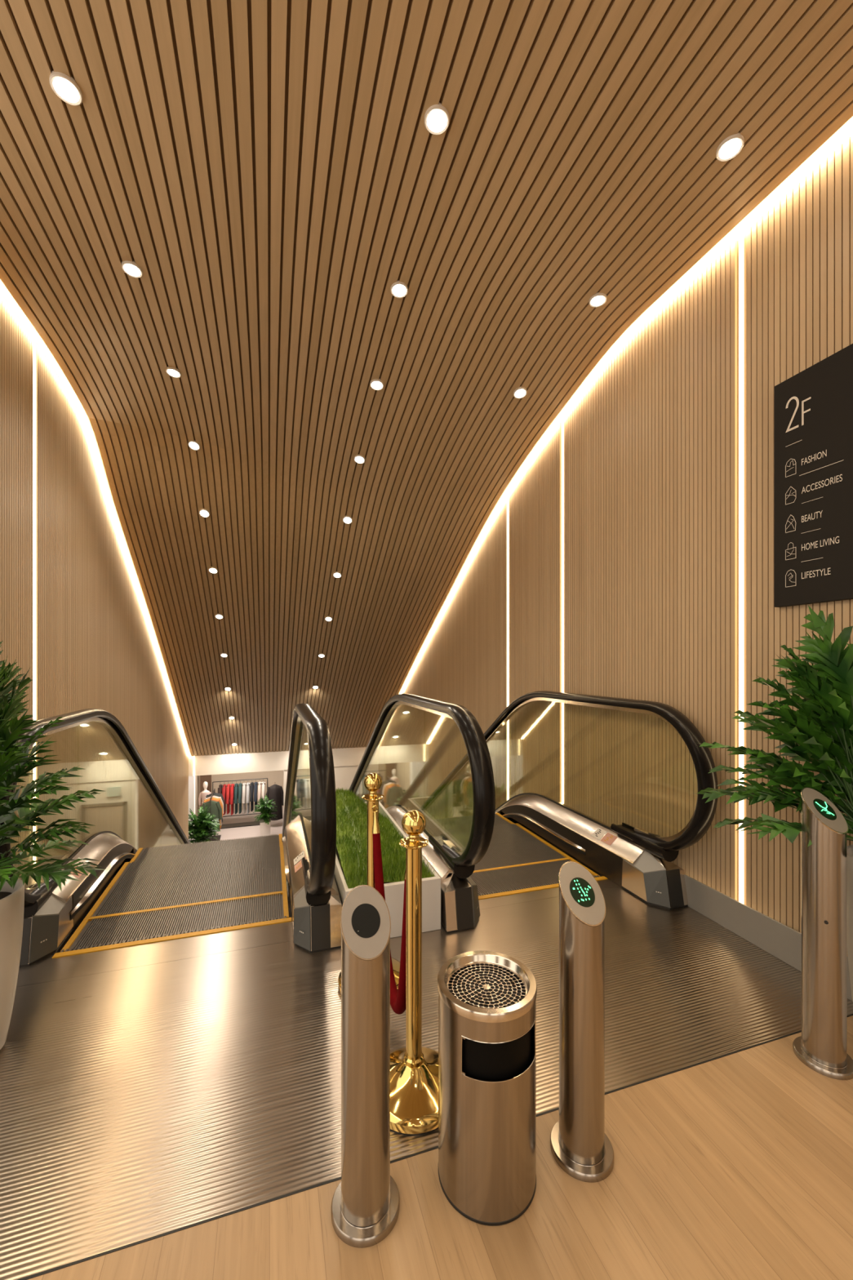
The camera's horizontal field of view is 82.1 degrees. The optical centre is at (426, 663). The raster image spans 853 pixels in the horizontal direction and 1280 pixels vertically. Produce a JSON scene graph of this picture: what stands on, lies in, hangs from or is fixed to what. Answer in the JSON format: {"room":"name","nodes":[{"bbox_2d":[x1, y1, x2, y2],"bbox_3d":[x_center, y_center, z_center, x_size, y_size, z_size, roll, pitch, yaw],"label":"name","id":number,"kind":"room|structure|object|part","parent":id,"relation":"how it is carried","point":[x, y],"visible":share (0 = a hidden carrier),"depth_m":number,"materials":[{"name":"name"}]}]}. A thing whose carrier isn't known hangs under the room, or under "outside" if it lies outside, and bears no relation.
{"room":"shopping mall","nodes":[
{"label":"shopping mall","id":0,"kind":"room"},
{"bbox_2d":[0,291,188,879],"bbox_3d":[-3.662,1.190,6.098,0.116,7.160,8.050,0,0,-18],"label":"wall","id":1,"kind":"structure","parent":0,"point":[95,647],"depth_m":4.12,"materials":[{"name":"brown wood"}]},
{"bbox_2d":[32,344,35,863],"bbox_3d":[-2.751,-0.419,3.433,0.017,3.638,0.010,0,0,-18],"label":"light strip","id":2,"kind":"object","parent":1,"relation":"attached to","point":[33,345],"visible":0.71,"depth_m":3.43,"materials":[{"name":"white plastic"}]},
{"bbox_2d":[0,282,190,755],"bbox_3d":[-2.382,-0.205,2.360,0.026,4.165,15.950,0,0,-18],"label":"light","id":3,"kind":"object","parent":1,"relation":"attached to","point":[2,290],"visible":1,"depth_m":4.56,"materials":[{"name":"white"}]},
{"bbox_2d":[0,857,341,1279],"bbox_3d":[-1.199,1.460,2.469,1.453,0.080,2.706,0,0,-18],"label":"floor plate","id":4,"kind":"object","parent":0,"point":[153,1088],"depth_m":1.64,"materials":[{"name":"metal"}]},
{"bbox_2d":[0,640,108,1049],"bbox_3d":[-1.674,0.651,1.805,0.893,1.539,0.850,0,0,-18],"label":"potted palm","id":5,"kind":"object","parent":4,"relation":"on","point":[11,888],"visible":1,"depth_m":1.82,"materials":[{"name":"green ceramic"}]},
{"bbox_2d":[0,876,24,1049],"bbox_3d":[-1.663,1.129,1.777,0.316,0.581,0.316,0,0,-18],"label":"pot","id":6,"kind":"object","parent":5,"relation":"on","point":[11,900],"depth_m":1.79,"materials":[{"name":"white ceramic"}]},
{"bbox_2d":[188,775,195,843],"bbox_3d":[-6.152,3.290,12.650,0.620,2.860,6.150,0,0,-18],"label":"wall","id":7,"kind":"structure","parent":0,"point":[191,779],"depth_m":11.74,"materials":[{"name":"white paint"}]},
{"bbox_2d":[195,775,199,818],"bbox_3d":[-6.538,3.320,13.655,0.100,2.800,3.800,0,0,-18],"label":"wall","id":8,"kind":"structure","parent":0,"point":[197,777],"depth_m":14.25,"materials":[{"name":"white paint"}]},
{"bbox_2d":[211,769,284,811],"bbox_3d":[-5.515,3.320,16.031,3.900,2.800,0.100,0,0,-18],"label":"wall","id":9,"kind":"structure","parent":0,"point":[277,776],"depth_m":15.91,"materials":[{"name":"beige paint"}]},
{"bbox_2d":[212,806,284,840],"bbox_3d":[-3.238,4.770,12.667,6.180,0.100,8.300,0,0,-18],"label":"floor","id":10,"kind":"structure","parent":0,"point":[276,828],"depth_m":14.07,"materials":[{"name":"beige tile"}]},
{"bbox_2d":[0,703,342,967],"bbox_3d":[-2.396,2.837,6.022,1.580,5.096,8.515,0,0,-18],"label":"escalator","id":11,"kind":"object","parent":10,"relation":"on","point":[184,889],"visible":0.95,"depth_m":2.85,"materials":[{"name":"metal"}]},
{"bbox_3d":[-1.918,1.306,2.298,0.092,0.199,0.039,0,0,-18],"label":"panel","id":12,"kind":"part","parent":11,"relation":"part of","materials":[{"name":"metal"}]},
{"bbox_3d":[-3.084,2.390,5.959,0.112,4.202,8.215,0,0,-18],"label":"handrail","id":13,"kind":"part","parent":11,"relation":"part of","materials":[{"name":"rubber"}]},
{"bbox_3d":[-2.983,2.975,6.006,0.008,3.490,7.100,0,0,-18],"label":"skirt panel","id":14,"kind":"part","parent":11,"relation":"part of","materials":[{"name":"silver metal"}]},
{"bbox_3d":[-3.051,2.317,5.856,0.012,1.527,1.196,0,0,-18],"label":"glass panel","id":15,"kind":"part","parent":11,"relation":"part of","materials":[{"name":"clear glass"}]},
{"bbox_3d":[-1.863,2.975,6.208,0.008,3.490,7.400,0,0,-18],"label":"skirt panel","id":16,"kind":"part","parent":11,"relation":"part of","materials":[{"name":"metal"}]},
{"bbox_3d":[-1.674,2.131,5.983,0.012,1.527,1.196,0,0,-18],"label":"glass panel","id":17,"kind":"part","parent":11,"relation":"part of","materials":[{"name":"clear glass"}]},
{"bbox_3d":[-1.307,1.387,4.840,0.012,1.527,1.196,0,0,-18],"label":"glass panel","id":18,"kind":"part","parent":11,"relation":"part of","materials":[{"name":"clear glass"}]},
{"bbox_3d":[-0.941,0.885,3.697,0.012,1.043,1.196,0,0,-18],"label":"glass panel","id":19,"kind":"part","parent":11,"relation":"part of","materials":[{"name":"clear glass"}]},
{"bbox_3d":[-0.616,0.759,2.685,0.012,0.791,0.922,0,0,-18],"label":"glass panel","id":20,"kind":"part","parent":11,"relation":"part of","materials":[{"name":"clear glass"}]},
{"bbox_3d":[-1.753,2.390,6.229,0.112,4.202,8.515,0,0,-18],"label":"handrail","id":21,"kind":"part","parent":11,"relation":"part of","materials":[{"name":"rubber"}]},
{"bbox_3d":[-0.524,1.306,2.431,0.092,0.199,0.039,0,0,-18],"label":"panel","id":22,"kind":"part","parent":11,"relation":"part of","materials":[{"name":"black metal"}]},
{"bbox_2d":[188,804,220,844],"bbox_3d":[-5.232,4.001,11.310,0.924,1.438,0.961,0,0,-18],"label":"plant","id":23,"kind":"object","parent":10,"relation":"on","point":[204,821],"visible":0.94,"depth_m":11.22,"materials":[{"name":"green plant"}]},
{"bbox_2d":[198,781,211,805],"bbox_3d":[-6.110,3.984,13.527,0.298,1.472,0.250,0,0,19],"label":"mannequin","id":24,"kind":"object","parent":10,"relation":"on","point":[202,795],"visible":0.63,"depth_m":13.46},
{"bbox_2d":[200,774,211,806],"bbox_3d":[-6.467,3.420,14.350,0.300,2.600,0.080,0,0,-18],"label":"privacy screen","id":25,"kind":"object","parent":10,"relation":"on","point":[207,778],"visible":0.29,"depth_m":14.31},
{"bbox_2d":[208,788,221,841],"bbox_3d":[-5.632,4.059,12.896,0.320,1.322,1.040,0,0,-18],"label":"rail","id":26,"kind":"object","parent":10,"relation":"on","point":[218,837],"visible":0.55,"depth_m":13.07,"materials":[{"name":"metal"}]},
{"bbox_2d":[201,799,222,832],"bbox_3d":[-5.513,3.862,12.522,0.524,0.875,0.133,0,0,-18],"label":"jacket","id":27,"kind":"object","parent":26,"relation":"hanging from","point":[215,807],"visible":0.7,"depth_m":12.53,"materials":[{"name":"fabric"}]},
{"bbox_2d":[203,796,222,829],"bbox_3d":[-5.561,3.862,12.675,0.524,0.875,0.133,0,0,-18],"label":"jacket","id":28,"kind":"object","parent":26,"relation":"hanging from","point":[212,799],"visible":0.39,"depth_m":12.72,"materials":[{"name":"fabric"}]},
{"bbox_2d":[204,795,222,827],"bbox_3d":[-5.604,3.862,12.808,0.524,0.875,0.133,0,0,-18],"label":"jacket","id":29,"kind":"object","parent":26,"relation":"hanging from","point":[212,795],"visible":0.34,"depth_m":12.84,"materials":[{"name":"fabric"}]},
{"bbox_2d":[204,793,223,825],"bbox_3d":[-5.659,3.862,12.979,0.524,0.875,0.133,0,0,-18],"label":"jacket","id":30,"kind":"object","parent":26,"relation":"hanging from","point":[215,797],"visible":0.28,"depth_m":13.02,"materials":[{"name":"fabric"}]},
{"bbox_2d":[205,794,224,822],"bbox_3d":[-5.714,3.862,13.151,0.524,0.875,0.133,0,0,-18],"label":"jacket","id":31,"kind":"object","parent":26,"relation":"hanging from","point":[217,795],"visible":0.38,"depth_m":13.18,"materials":[{"name":"fabric"}]},
{"bbox_2d":[208,835,221,841],"bbox_3d":[-5.632,4.564,12.896,0.320,0.312,1.040,0,0,-18],"label":"shelf","id":32,"kind":"object","parent":26,"relation":"attached to","point":[218,837],"depth_m":13.14,"materials":[{"name":"metal"}]},
{"bbox_2d":[206,791,224,822],"bbox_3d":[-5.757,3.862,13.284,0.524,0.875,0.133,0,0,-18],"label":"jacket","id":33,"kind":"object","parent":26,"relation":"hanging from","point":[214,793],"visible":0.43,"depth_m":13.31,"materials":[{"name":"fabric"}]},
{"bbox_2d":[212,777,267,828],"bbox_3d":[-5.439,4.054,14.323,1.540,1.332,0.320,0,0,-18],"label":"rail","id":34,"kind":"object","parent":10,"relation":"on","point":[252,823],"visible":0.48,"depth_m":14.29,"materials":[{"name":"metal"}]},
{"bbox_2d":[217,784,222,793],"bbox_3d":[-5.963,3.847,14.155,0.100,0.866,0.547,0,0,-18],"label":"shirt","id":35,"kind":"object","parent":34,"relation":"hanging from","point":[220,786],"visible":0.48,"depth_m":13.98,"materials":[{"name":"fabric"}]},
{"bbox_2d":[222,784,226,815],"bbox_3d":[-5.860,3.867,14.188,0.100,0.905,0.547,0,0,-18],"label":"shirt","id":36,"kind":"object","parent":34,"relation":"hanging from","point":[224,788],"visible":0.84,"depth_m":14.08,"materials":[{"name":"fabric"}]},
{"bbox_2d":[226,781,230,813],"bbox_3d":[-5.757,3.857,14.221,0.100,0.885,0.547,0,0,-18],"label":"shirt","id":37,"kind":"object","parent":34,"relation":"hanging from","point":[228,788],"visible":0.99,"depth_m":14.03,"materials":[{"name":"fabric"}]},
{"bbox_2d":[230,781,234,815],"bbox_3d":[-5.655,3.876,14.254,0.100,0.923,0.547,0,0,-18],"label":"shirt","id":38,"kind":"object","parent":34,"relation":"hanging from","point":[232,788],"visible":1,"depth_m":14.06,"materials":[{"name":"fabric"}]},
{"bbox_2d":[234,781,238,813],"bbox_3d":[-5.552,3.866,14.287,0.100,0.903,0.547,0,0,-18],"label":"shirt","id":39,"kind":"object","parent":34,"relation":"hanging from","point":[236,788],"visible":0.98,"depth_m":14.09,"materials":[{"name":"fabric"}]},
{"bbox_2d":[237,782,242,813],"bbox_3d":[-5.449,3.867,14.320,0.100,0.905,0.547,0,0,-18],"label":"shirt","id":40,"kind":"object","parent":34,"relation":"hanging from","point":[240,787],"visible":0.99,"depth_m":14.12,"materials":[{"name":"fabric"}]},
{"bbox_2d":[220,813,262,828],"bbox_3d":[-5.439,4.564,14.323,1.540,0.312,0.320,0,0,-18],"label":"shelf","id":41,"kind":"object","parent":34,"relation":"attached to","point":[253,823],"depth_m":14.27,"materials":[{"name":"wood"}]},
{"bbox_2d":[241,782,246,814],"bbox_3d":[-5.346,3.879,14.353,0.100,0.929,0.547,0,0,-18],"label":"shirt","id":42,"kind":"object","parent":34,"relation":"hanging from","point":[244,784],"visible":0.98,"depth_m":14.15,"materials":[{"name":"fabric"}]},
{"bbox_2d":[245,782,249,813],"bbox_3d":[-5.243,3.881,14.386,0.100,0.932,0.547,0,0,-18],"label":"shirt","id":43,"kind":"object","parent":34,"relation":"hanging from","point":[247,787],"visible":1,"depth_m":14.19,"materials":[{"name":"fabric"}]},
{"bbox_2d":[249,779,253,811],"bbox_3d":[-5.141,3.848,14.419,0.100,0.866,0.547,0,0,-18],"label":"shirt","id":44,"kind":"object","parent":34,"relation":"hanging from","point":[251,786],"visible":1,"depth_m":14.22,"materials":[{"name":"fabric"}]},
{"bbox_2d":[253,779,257,812],"bbox_3d":[-5.038,3.860,14.452,0.100,0.890,0.547,0,0,-18],"label":"shirt","id":45,"kind":"object","parent":34,"relation":"hanging from","point":[255,786],"visible":0.92,"depth_m":14.24,"materials":[{"name":"fabric"}]},
{"bbox_2d":[257,782,261,808],"bbox_3d":[-4.935,3.846,14.485,0.100,0.862,0.547,0,0,-18],"label":"shirt","id":46,"kind":"object","parent":34,"relation":"hanging from","point":[259,783],"visible":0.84,"depth_m":14.26,"materials":[{"name":"fabric"}]},
{"bbox_2d":[262,781,265,800],"bbox_3d":[-4.832,3.865,14.518,0.100,0.900,0.547,0,0,-18],"label":"shirt","id":47,"kind":"object","parent":34,"relation":"hanging from","point":[263,782],"visible":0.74,"depth_m":14.30,"materials":[{"name":"fabric"}]},
{"bbox_2d":[266,782,284,820],"bbox_3d":[-4.411,3.982,14.261,0.524,1.075,0.265,0,0,-18],"label":"coat","id":48,"kind":"object","parent":34,"relation":"hanging from","point":[275,792],"visible":0.83,"depth_m":14.20,"materials":[{"name":"fabric"}]},
{"bbox_2d":[253,795,277,836],"bbox_3d":[-4.370,4.140,13.317,0.646,1.160,0.621,0,0,39],"label":"plant","id":49,"kind":"object","parent":10,"relation":"on","point":[264,806],"visible":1,"depth_m":13.20,"materials":[{"name":"green plant"}]},
{"bbox_3d":[-4.375,4.490,13.299,0.279,0.460,0.279,0,0,-18],"label":"pot","id":50,"kind":"part","parent":49,"relation":"part of","materials":[{"name":"white ceramic"}]},
{"bbox_2d":[349,690,718,933],"bbox_3d":[-0.409,2.807,6.555,1.450,5.156,8.715,0,0,-18],"label":"escalator","id":51,"kind":"object","parent":10,"relation":"on","point":[485,854],"visible":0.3,"depth_m":3.13,"materials":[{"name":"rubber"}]},
{"bbox_3d":[-1.014,2.330,6.445,0.112,4.202,8.555,0,0,-18],"label":"handrail","id":52,"kind":"part","parent":51,"relation":"part of","materials":[{"name":"rubber"}]},
{"bbox_3d":[0.204,1.306,2.622,0.092,0.199,0.039,0,0,-18],"label":"panel","id":53,"kind":"part","parent":51,"relation":"part of","materials":[{"name":"black metal"}]},
{"bbox_3d":[0.081,2.975,6.727,0.008,3.490,7.600,0,0,-18],"label":"skirt panel","id":54,"kind":"part","parent":51,"relation":"part of","materials":[{"name":"metal"}]},
{"bbox_3d":[0.191,2.330,6.748,0.112,4.202,8.715,0,0,-18],"label":"handrail","id":55,"kind":"part","parent":51,"relation":"part of","materials":[{"name":"rubber"}]},
{"bbox_3d":[1.451,1.306,2.855,0.092,0.199,0.039,0,0,-18],"label":"panel","id":56,"kind":"part","parent":51,"relation":"part of","materials":[{"name":"black metal"}]},
{"bbox_2d":[187,746,378,776],"bbox_3d":[-3.551,2.042,13.643,6.180,0.475,6.250,0,0,-18],"label":"beam","id":57,"kind":"structure","parent":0,"point":[268,761],"depth_m":10.33,"materials":[{"name":"white paint"}]},
{"bbox_2d":[284,764,378,805],"bbox_3d":[-1.823,3.500,11.041,2.680,2.440,0.200,0,0,-18],"label":"wall","id":58,"kind":"structure","parent":0,"point":[344,775],"depth_m":10.96,"materials":[{"name":"white paint"}]},
{"bbox_2d":[0,0,852,755],"bbox_3d":[-0.529,-0.246,2.955,3.900,4.247,15.950,0,0,-18],"label":"ceiling","id":59,"kind":"structure","parent":0,"point":[270,171],"depth_m":2.65,"materials":[{"name":"brown wood"}]},
{"bbox_2d":[48,71,82,106],"bbox_3d":[-1.420,-2.279,1.930,0.112,0.043,0.112,0,0,-18],"label":"recessed light","id":60,"kind":"object","parent":59,"relation":"in","point":[65,87],"visible":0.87,"depth_m":1.92,"materials":[{"name":"white plastic"}]},
{"bbox_2d":[121,260,142,278],"bbox_3d":[-1.683,-2.269,2.802,0.112,0.047,0.111,0,0,22],"label":"recessed light","id":61,"kind":"object","parent":59,"relation":"in","point":[131,268],"visible":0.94,"depth_m":2.79,"materials":[{"name":"white plastic"}]},
{"bbox_2d":[165,366,181,377],"bbox_3d":[-1.925,-2.233,3.733,0.111,0.055,0.111,0,0,-13],"label":"recessed light","id":62,"kind":"object","parent":59,"relation":"in","point":[171,371],"visible":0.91,"depth_m":3.72,"materials":[{"name":"white ceramic"}]},
{"bbox_2d":[187,440,199,450],"bbox_3d":[-2.188,-2.069,4.616,0.111,0.084,0.115,0,0,9],"label":"recessed light","id":63,"kind":"object","parent":59,"relation":"in","point":[193,445],"visible":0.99,"depth_m":4.60,"materials":[{"name":"white ceramic"}]},
{"bbox_2d":[199,508,209,517],"bbox_3d":[-2.373,-1.620,5.237,0.111,0.097,0.112,0,0,-2],"label":"recessed light","id":64,"kind":"object","parent":59,"relation":"in","point":[203,513],"visible":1,"depth_m":5.22,"materials":[{"name":"white ceramic"}]},
{"bbox_2d":[208,566,217,573],"bbox_3d":[-2.591,-1.149,5.957,0.111,0.092,0.114,0,0,-15],"label":"recessed light","id":65,"kind":"object","parent":59,"relation":"in","point":[212,570],"visible":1,"depth_m":5.94,"materials":[{"name":"white plastic"}]},
{"bbox_2d":[214,613,223,619],"bbox_3d":[-2.837,-0.662,6.706,0.111,0.093,0.113,0,0,-14],"label":"recessed light","id":66,"kind":"object","parent":59,"relation":"in","point":[218,615],"visible":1,"depth_m":6.69,"materials":[{"name":"white ceramic"}]},
{"bbox_2d":[220,652,227,657],"bbox_3d":[-3.081,-0.146,7.457,0.112,0.094,0.112,0,0,-13],"label":"recessed light","id":67,"kind":"object","parent":59,"relation":"in","point":[223,655],"visible":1,"depth_m":7.44,"materials":[{"name":"white ceramic"}]},
{"bbox_2d":[224,686,231,690],"bbox_3d":[-3.336,0.403,8.227,0.112,0.095,0.112,0,0,-13],"label":"recessed light","id":68,"kind":"object","parent":59,"relation":"in","point":[227,688],"visible":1,"depth_m":8.21,"materials":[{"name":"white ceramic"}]},
{"bbox_2d":[318,653,324,657],"bbox_3d":[-1.656,-0.144,7.716,0.111,0.092,0.114,0,0,-1],"label":"recessed light","id":69,"kind":"object","parent":59,"relation":"in","point":[321,655],"visible":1,"depth_m":7.70,"materials":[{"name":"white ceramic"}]},
{"bbox_2d":[324,615,332,621],"bbox_3d":[-1.381,-0.648,6.907,0.111,0.091,0.114,0,0,-2],"label":"recessed light","id":70,"kind":"object","parent":59,"relation":"in","point":[328,618],"visible":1,"depth_m":6.89,"materials":[{"name":"white ceramic"}]},
{"bbox_2d":[333,571,341,577],"bbox_3d":[-1.114,-1.122,6.117,0.112,0.090,0.114,0,0,-3],"label":"recessed light","id":71,"kind":"object","parent":59,"relation":"in","point":[336,575],"visible":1,"depth_m":6.10,"materials":[{"name":"white ceramic"}]},
{"bbox_2d":[342,515,352,524],"bbox_3d":[-0.865,-1.590,5.376,0.111,0.093,0.113,0,0,-5],"label":"recessed light","id":72,"kind":"object","parent":59,"relation":"in","point":[347,519],"visible":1,"depth_m":5.36,"materials":[{"name":"white plastic"}]},
{"bbox_2d":[354,453,365,463],"bbox_3d":[-0.628,-1.938,4.615,0.111,0.075,0.116,0,0,-2],"label":"recessed light","id":73,"kind":"object","parent":59,"relation":"in","point":[358,459],"visible":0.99,"depth_m":4.60,"materials":[{"name":"white plastic"}]},
{"bbox_2d":[369,377,383,390],"bbox_3d":[-0.379,-2.145,3.744,0.111,0.061,0.114,0,0,32],"label":"recessed light","id":74,"kind":"object","parent":59,"relation":"in","point":[375,384],"visible":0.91,"depth_m":3.73,"materials":[{"name":"white ceramic"}]},
{"bbox_2d":[390,280,408,297],"bbox_3d":[-0.164,-2.266,2.953,0.111,0.052,0.111,0,0,21],"label":"recessed light","id":75,"kind":"object","parent":59,"relation":"in","point":[398,289],"visible":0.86,"depth_m":2.94,"materials":[{"name":"white plastic"}]},
{"bbox_2d":[424,102,449,135],"bbox_3d":[0.043,-2.279,2.040,0.112,0.043,0.112,0,0,-18],"label":"recessed light","id":76,"kind":"object","parent":59,"relation":"in","point":[437,117],"visible":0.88,"depth_m":2.03,"materials":[{"name":"white ceramic"}]},
{"bbox_2d":[513,386,527,398],"bbox_3d":[0.734,-2.138,3.844,0.111,0.067,0.115,0,0,-24],"label":"recessed light","id":77,"kind":"object","parent":59,"relation":"in","point":[521,392],"visible":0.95,"depth_m":3.83,"materials":[{"name":"white plastic"}]},
{"bbox_2d":[588,292,606,307],"bbox_3d":[1.067,-2.279,3.050,0.112,0.043,0.112,0,0,-18],"label":"recessed light","id":78,"kind":"object","parent":59,"relation":"in","point":[597,300],"visible":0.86,"depth_m":3.04,"materials":[{"name":"white ceramic"}]},
{"bbox_2d":[715,133,744,161],"bbox_3d":[1.333,-2.279,2.151,0.112,0.043,0.112,0,0,-18],"label":"recessed light","id":79,"kind":"object","parent":59,"relation":"in","point":[731,147],"visible":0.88,"depth_m":2.15,"materials":[{"name":"white plastic"}]},
{"bbox_2d":[26,1015,852,1279],"bbox_3d":[-0.725,1.460,-1.178,7.060,0.080,8.200,0,0,-18],"label":"floor","id":80,"kind":"structure","parent":0,"point":[738,1166],"depth_m":1.27,"materials":[{"name":"brown wood"}]},
{"bbox_2d":[331,884,399,1248],"bbox_3d":[-0.159,1.012,1.280,0.178,0.816,0.178,0,0,-18],"label":"bollard","id":81,"kind":"object","parent":80,"relation":"on","point":[366,1202],"visible":1,"depth_m":1.23,"materials":[{"name":"metal"}]},
{"bbox_3d":[-0.159,1.003,1.280,0.127,0.790,0.127,0,0,-18],"label":"post","id":82,"kind":"part","parent":81,"relation":"part of","materials":[{"name":"metal"}]},
{"bbox_3d":[-0.158,0.669,1.277,0.125,0.126,0.126,0,0,-18],"label":"plate","id":83,"kind":"part","parent":81,"relation":"part of","materials":[{"name":"silver metal"}]},
{"bbox_2d":[17,1013,852,1279],"bbox_3d":[-0.035,1.460,1.417,3.960,0.081,0.006,0,0,-18],"label":"trim","id":84,"kind":"structure","parent":80,"relation":"on","point":[851,1015],"depth_m":1.30,"materials":[{"name":"metal"}]},
{"bbox_2d":[437,950,537,1225],"bbox_3d":[0.169,1.151,1.372,0.276,0.538,0.276,0,0,-42],"label":"litter bin","id":85,"kind":"object","parent":80,"relation":"on","point":[487,999],"visible":1,"depth_m":1.26,"materials":[{"name":"metal"}]},
{"bbox_2d":[448,971,525,1007],"bbox_3d":[0.169,0.930,1.372,0.222,0.001,0.222,0,0,-18],"label":"tray","id":86,"kind":"object","parent":85,"relation":"on","point":[495,984],"depth_m":1.39,"materials":[{"name":"silver metal"}]},
{"bbox_3d":[0.200,1.007,1.269,0.214,0.100,0.056,0,0,-18],"label":"opening trim","id":87,"kind":"part","parent":85,"relation":"part of","materials":[{"name":"metal"}]},
{"bbox_2d":[550,861,613,1182],"bbox_3d":[0.453,1.010,1.430,0.178,0.820,0.178,0,0,-18],"label":"bollard","id":88,"kind":"object","parent":80,"relation":"on","point":[580,1144],"visible":1,"depth_m":1.38,"materials":[{"name":"metal"}]},
{"bbox_3d":[0.453,1.001,1.430,0.127,0.794,0.127,0,0,-18],"label":"post","id":89,"kind":"part","parent":88,"relation":"part of","materials":[{"name":"metal"}]},
{"bbox_3d":[0.453,0.665,1.427,0.125,0.126,0.126,0,0,-18],"label":"plate","id":90,"kind":"part","parent":88,"relation":"part of","materials":[{"name":"silver metal"}]},
{"bbox_2d":[696,605,852,1002],"bbox_3d":[1.534,0.592,1.875,0.612,1.657,0.922,0,0,-18],"label":"leaf plant","id":91,"kind":"object","parent":80,"relation":"on","point":[822,736],"visible":0.9,"depth_m":1.91,"materials":[{"name":"green plant"}]},
{"bbox_3d":[1.687,1.057,1.729,0.330,0.726,0.330,0,0,-18],"label":"pot","id":92,"kind":"part","parent":91,"relation":"part of","materials":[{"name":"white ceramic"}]},
{"bbox_2d":[792,786,852,1079],"bbox_3d":[1.427,0.939,1.760,0.178,0.963,0.178,0,0,-18],"label":"bollard","id":93,"kind":"object","parent":80,"relation":"on","point":[822,1045],"visible":1,"depth_m":1.72,"materials":[{"name":"metal"}]},
{"bbox_3d":[1.427,0.930,1.760,0.127,0.936,0.127,0,0,-18],"label":"post","id":94,"kind":"part","parent":93,"relation":"part of","materials":[{"name":"metal"}]},
{"bbox_3d":[1.428,0.522,1.757,0.125,0.126,0.126,0,0,-18],"label":"plate","id":95,"kind":"part","parent":93,"relation":"part of","materials":[{"name":"silver metal"}]},
{"bbox_2d":[422,887,559,1114],"bbox_3d":[0.468,1.460,2.289,1.207,0.080,1.345,0,0,-18],"label":"floor plate","id":96,"kind":"object","parent":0,"point":[524,927],"depth_m":2.42,"materials":[{"name":"metal"}]},
{"bbox_2d":[337,773,399,993],"bbox_3d":[-0.238,0.953,2.182,0.306,0.934,0.306,0,0,-18],"label":"stanchion","id":97,"kind":"object","parent":96,"relation":"on","point":[372,781],"visible":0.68,"depth_m":2.16,"materials":[{"name":"gold metal"}]},
{"bbox_2d":[333,786,440,937],"bbox_3d":[-0.496,1.280,3.566,0.517,0.730,2.154,0,0,-18],"label":"planter box","id":98,"kind":"object","parent":96,"relation":"on","point":[351,811],"visible":0.61,"depth_m":2.73,"materials":[{"name":"white paint"}]},
{"bbox_2d":[390,809,438,1135],"bbox_3d":[-0.042,0.953,1.625,0.306,0.934,0.306,0,0,-18],"label":"stanchion","id":99,"kind":"object","parent":96,"relation":"on","point":[414,1067],"visible":0.83,"depth_m":1.60,"materials":[{"name":"gold metal"}]},
{"bbox_2d":[371,804,405,1014],"bbox_3d":[-0.128,0.977,1.908,0.059,0.721,0.509,0,0,-20],"label":"rope","id":100,"kind":"object","parent":99,"relation":"hanging from","point":[397,996],"visible":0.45,"depth_m":1.93,"materials":[{"name":"red fabric"}]},
{"bbox_2d":[378,129,852,956],"bbox_3d":[1.397,1.190,3.573,0.116,7.160,15.950,0,0,-18],"label":"wall","id":101,"kind":"structure","parent":0,"point":[651,441],"depth_m":3.06,"materials":[{"name":"brown wood"}]},
{"bbox_2d":[506,497,509,800],"bbox_3d":[0.850,0.944,5.104,0.017,5.352,0.010,0,0,-18],"label":"light strip","id":102,"kind":"object","parent":101,"relation":"attached to","point":[508,499],"visible":0.64,"depth_m":5.10,"materials":[{"name":"white"}]},
{"bbox_2d":[561,422,564,804],"bbox_3d":[1.155,-0.325,4.152,0.017,3.450,0.010,0,0,-18],"label":"light strip","id":103,"kind":"object","parent":101,"relation":"attached to","point":[562,423],"visible":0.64,"depth_m":4.15,"materials":[{"name":"white plastic"}]},
{"bbox_2d":[400,119,852,693],"bbox_3d":[1.325,-0.206,3.550,0.026,4.164,15.950,0,0,-18],"label":"light","id":104,"kind":"object","parent":101,"relation":"attached to","point":[848,128],"visible":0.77,"depth_m":2.97,"materials":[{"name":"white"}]},
{"bbox_2d":[738,237,743,903],"bbox_3d":[1.660,-0.475,2.581,0.017,3.530,0.015,0,0,-18],"label":"light strip","id":105,"kind":"object","parent":101,"relation":"attached to","point":[740,240],"visible":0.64,"depth_m":2.58,"materials":[{"name":"white plastic"}]},
{"bbox_2d":[684,874,852,1000],"bbox_3d":[2.389,1.333,0.242,0.028,0.175,9.000,0,0,-18],"label":"baseboard","id":106,"kind":"structure","parent":101,"relation":"attached to","point":[779,940],"depth_m":2.50,"materials":[{"name":"grey metal"}]},
{"bbox_2d":[773,343,852,607],"bbox_3d":[1.799,-0.810,2.072,0.035,1.070,0.645,0,0,-18],"label":"sign","id":107,"kind":"object","parent":101,"relation":"attached to","point":[813,408],"visible":1,"depth_m":2.19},
{"bbox_2d":[508,817,801,1092],"bbox_3d":[0.786,1.460,3.108,1.275,0.080,2.710,0,0,-18],"label":"floor plate","id":108,"kind":"object","parent":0,"point":[682,989],"depth_m":2.12,"materials":[{"name":"metal"}]}
]}

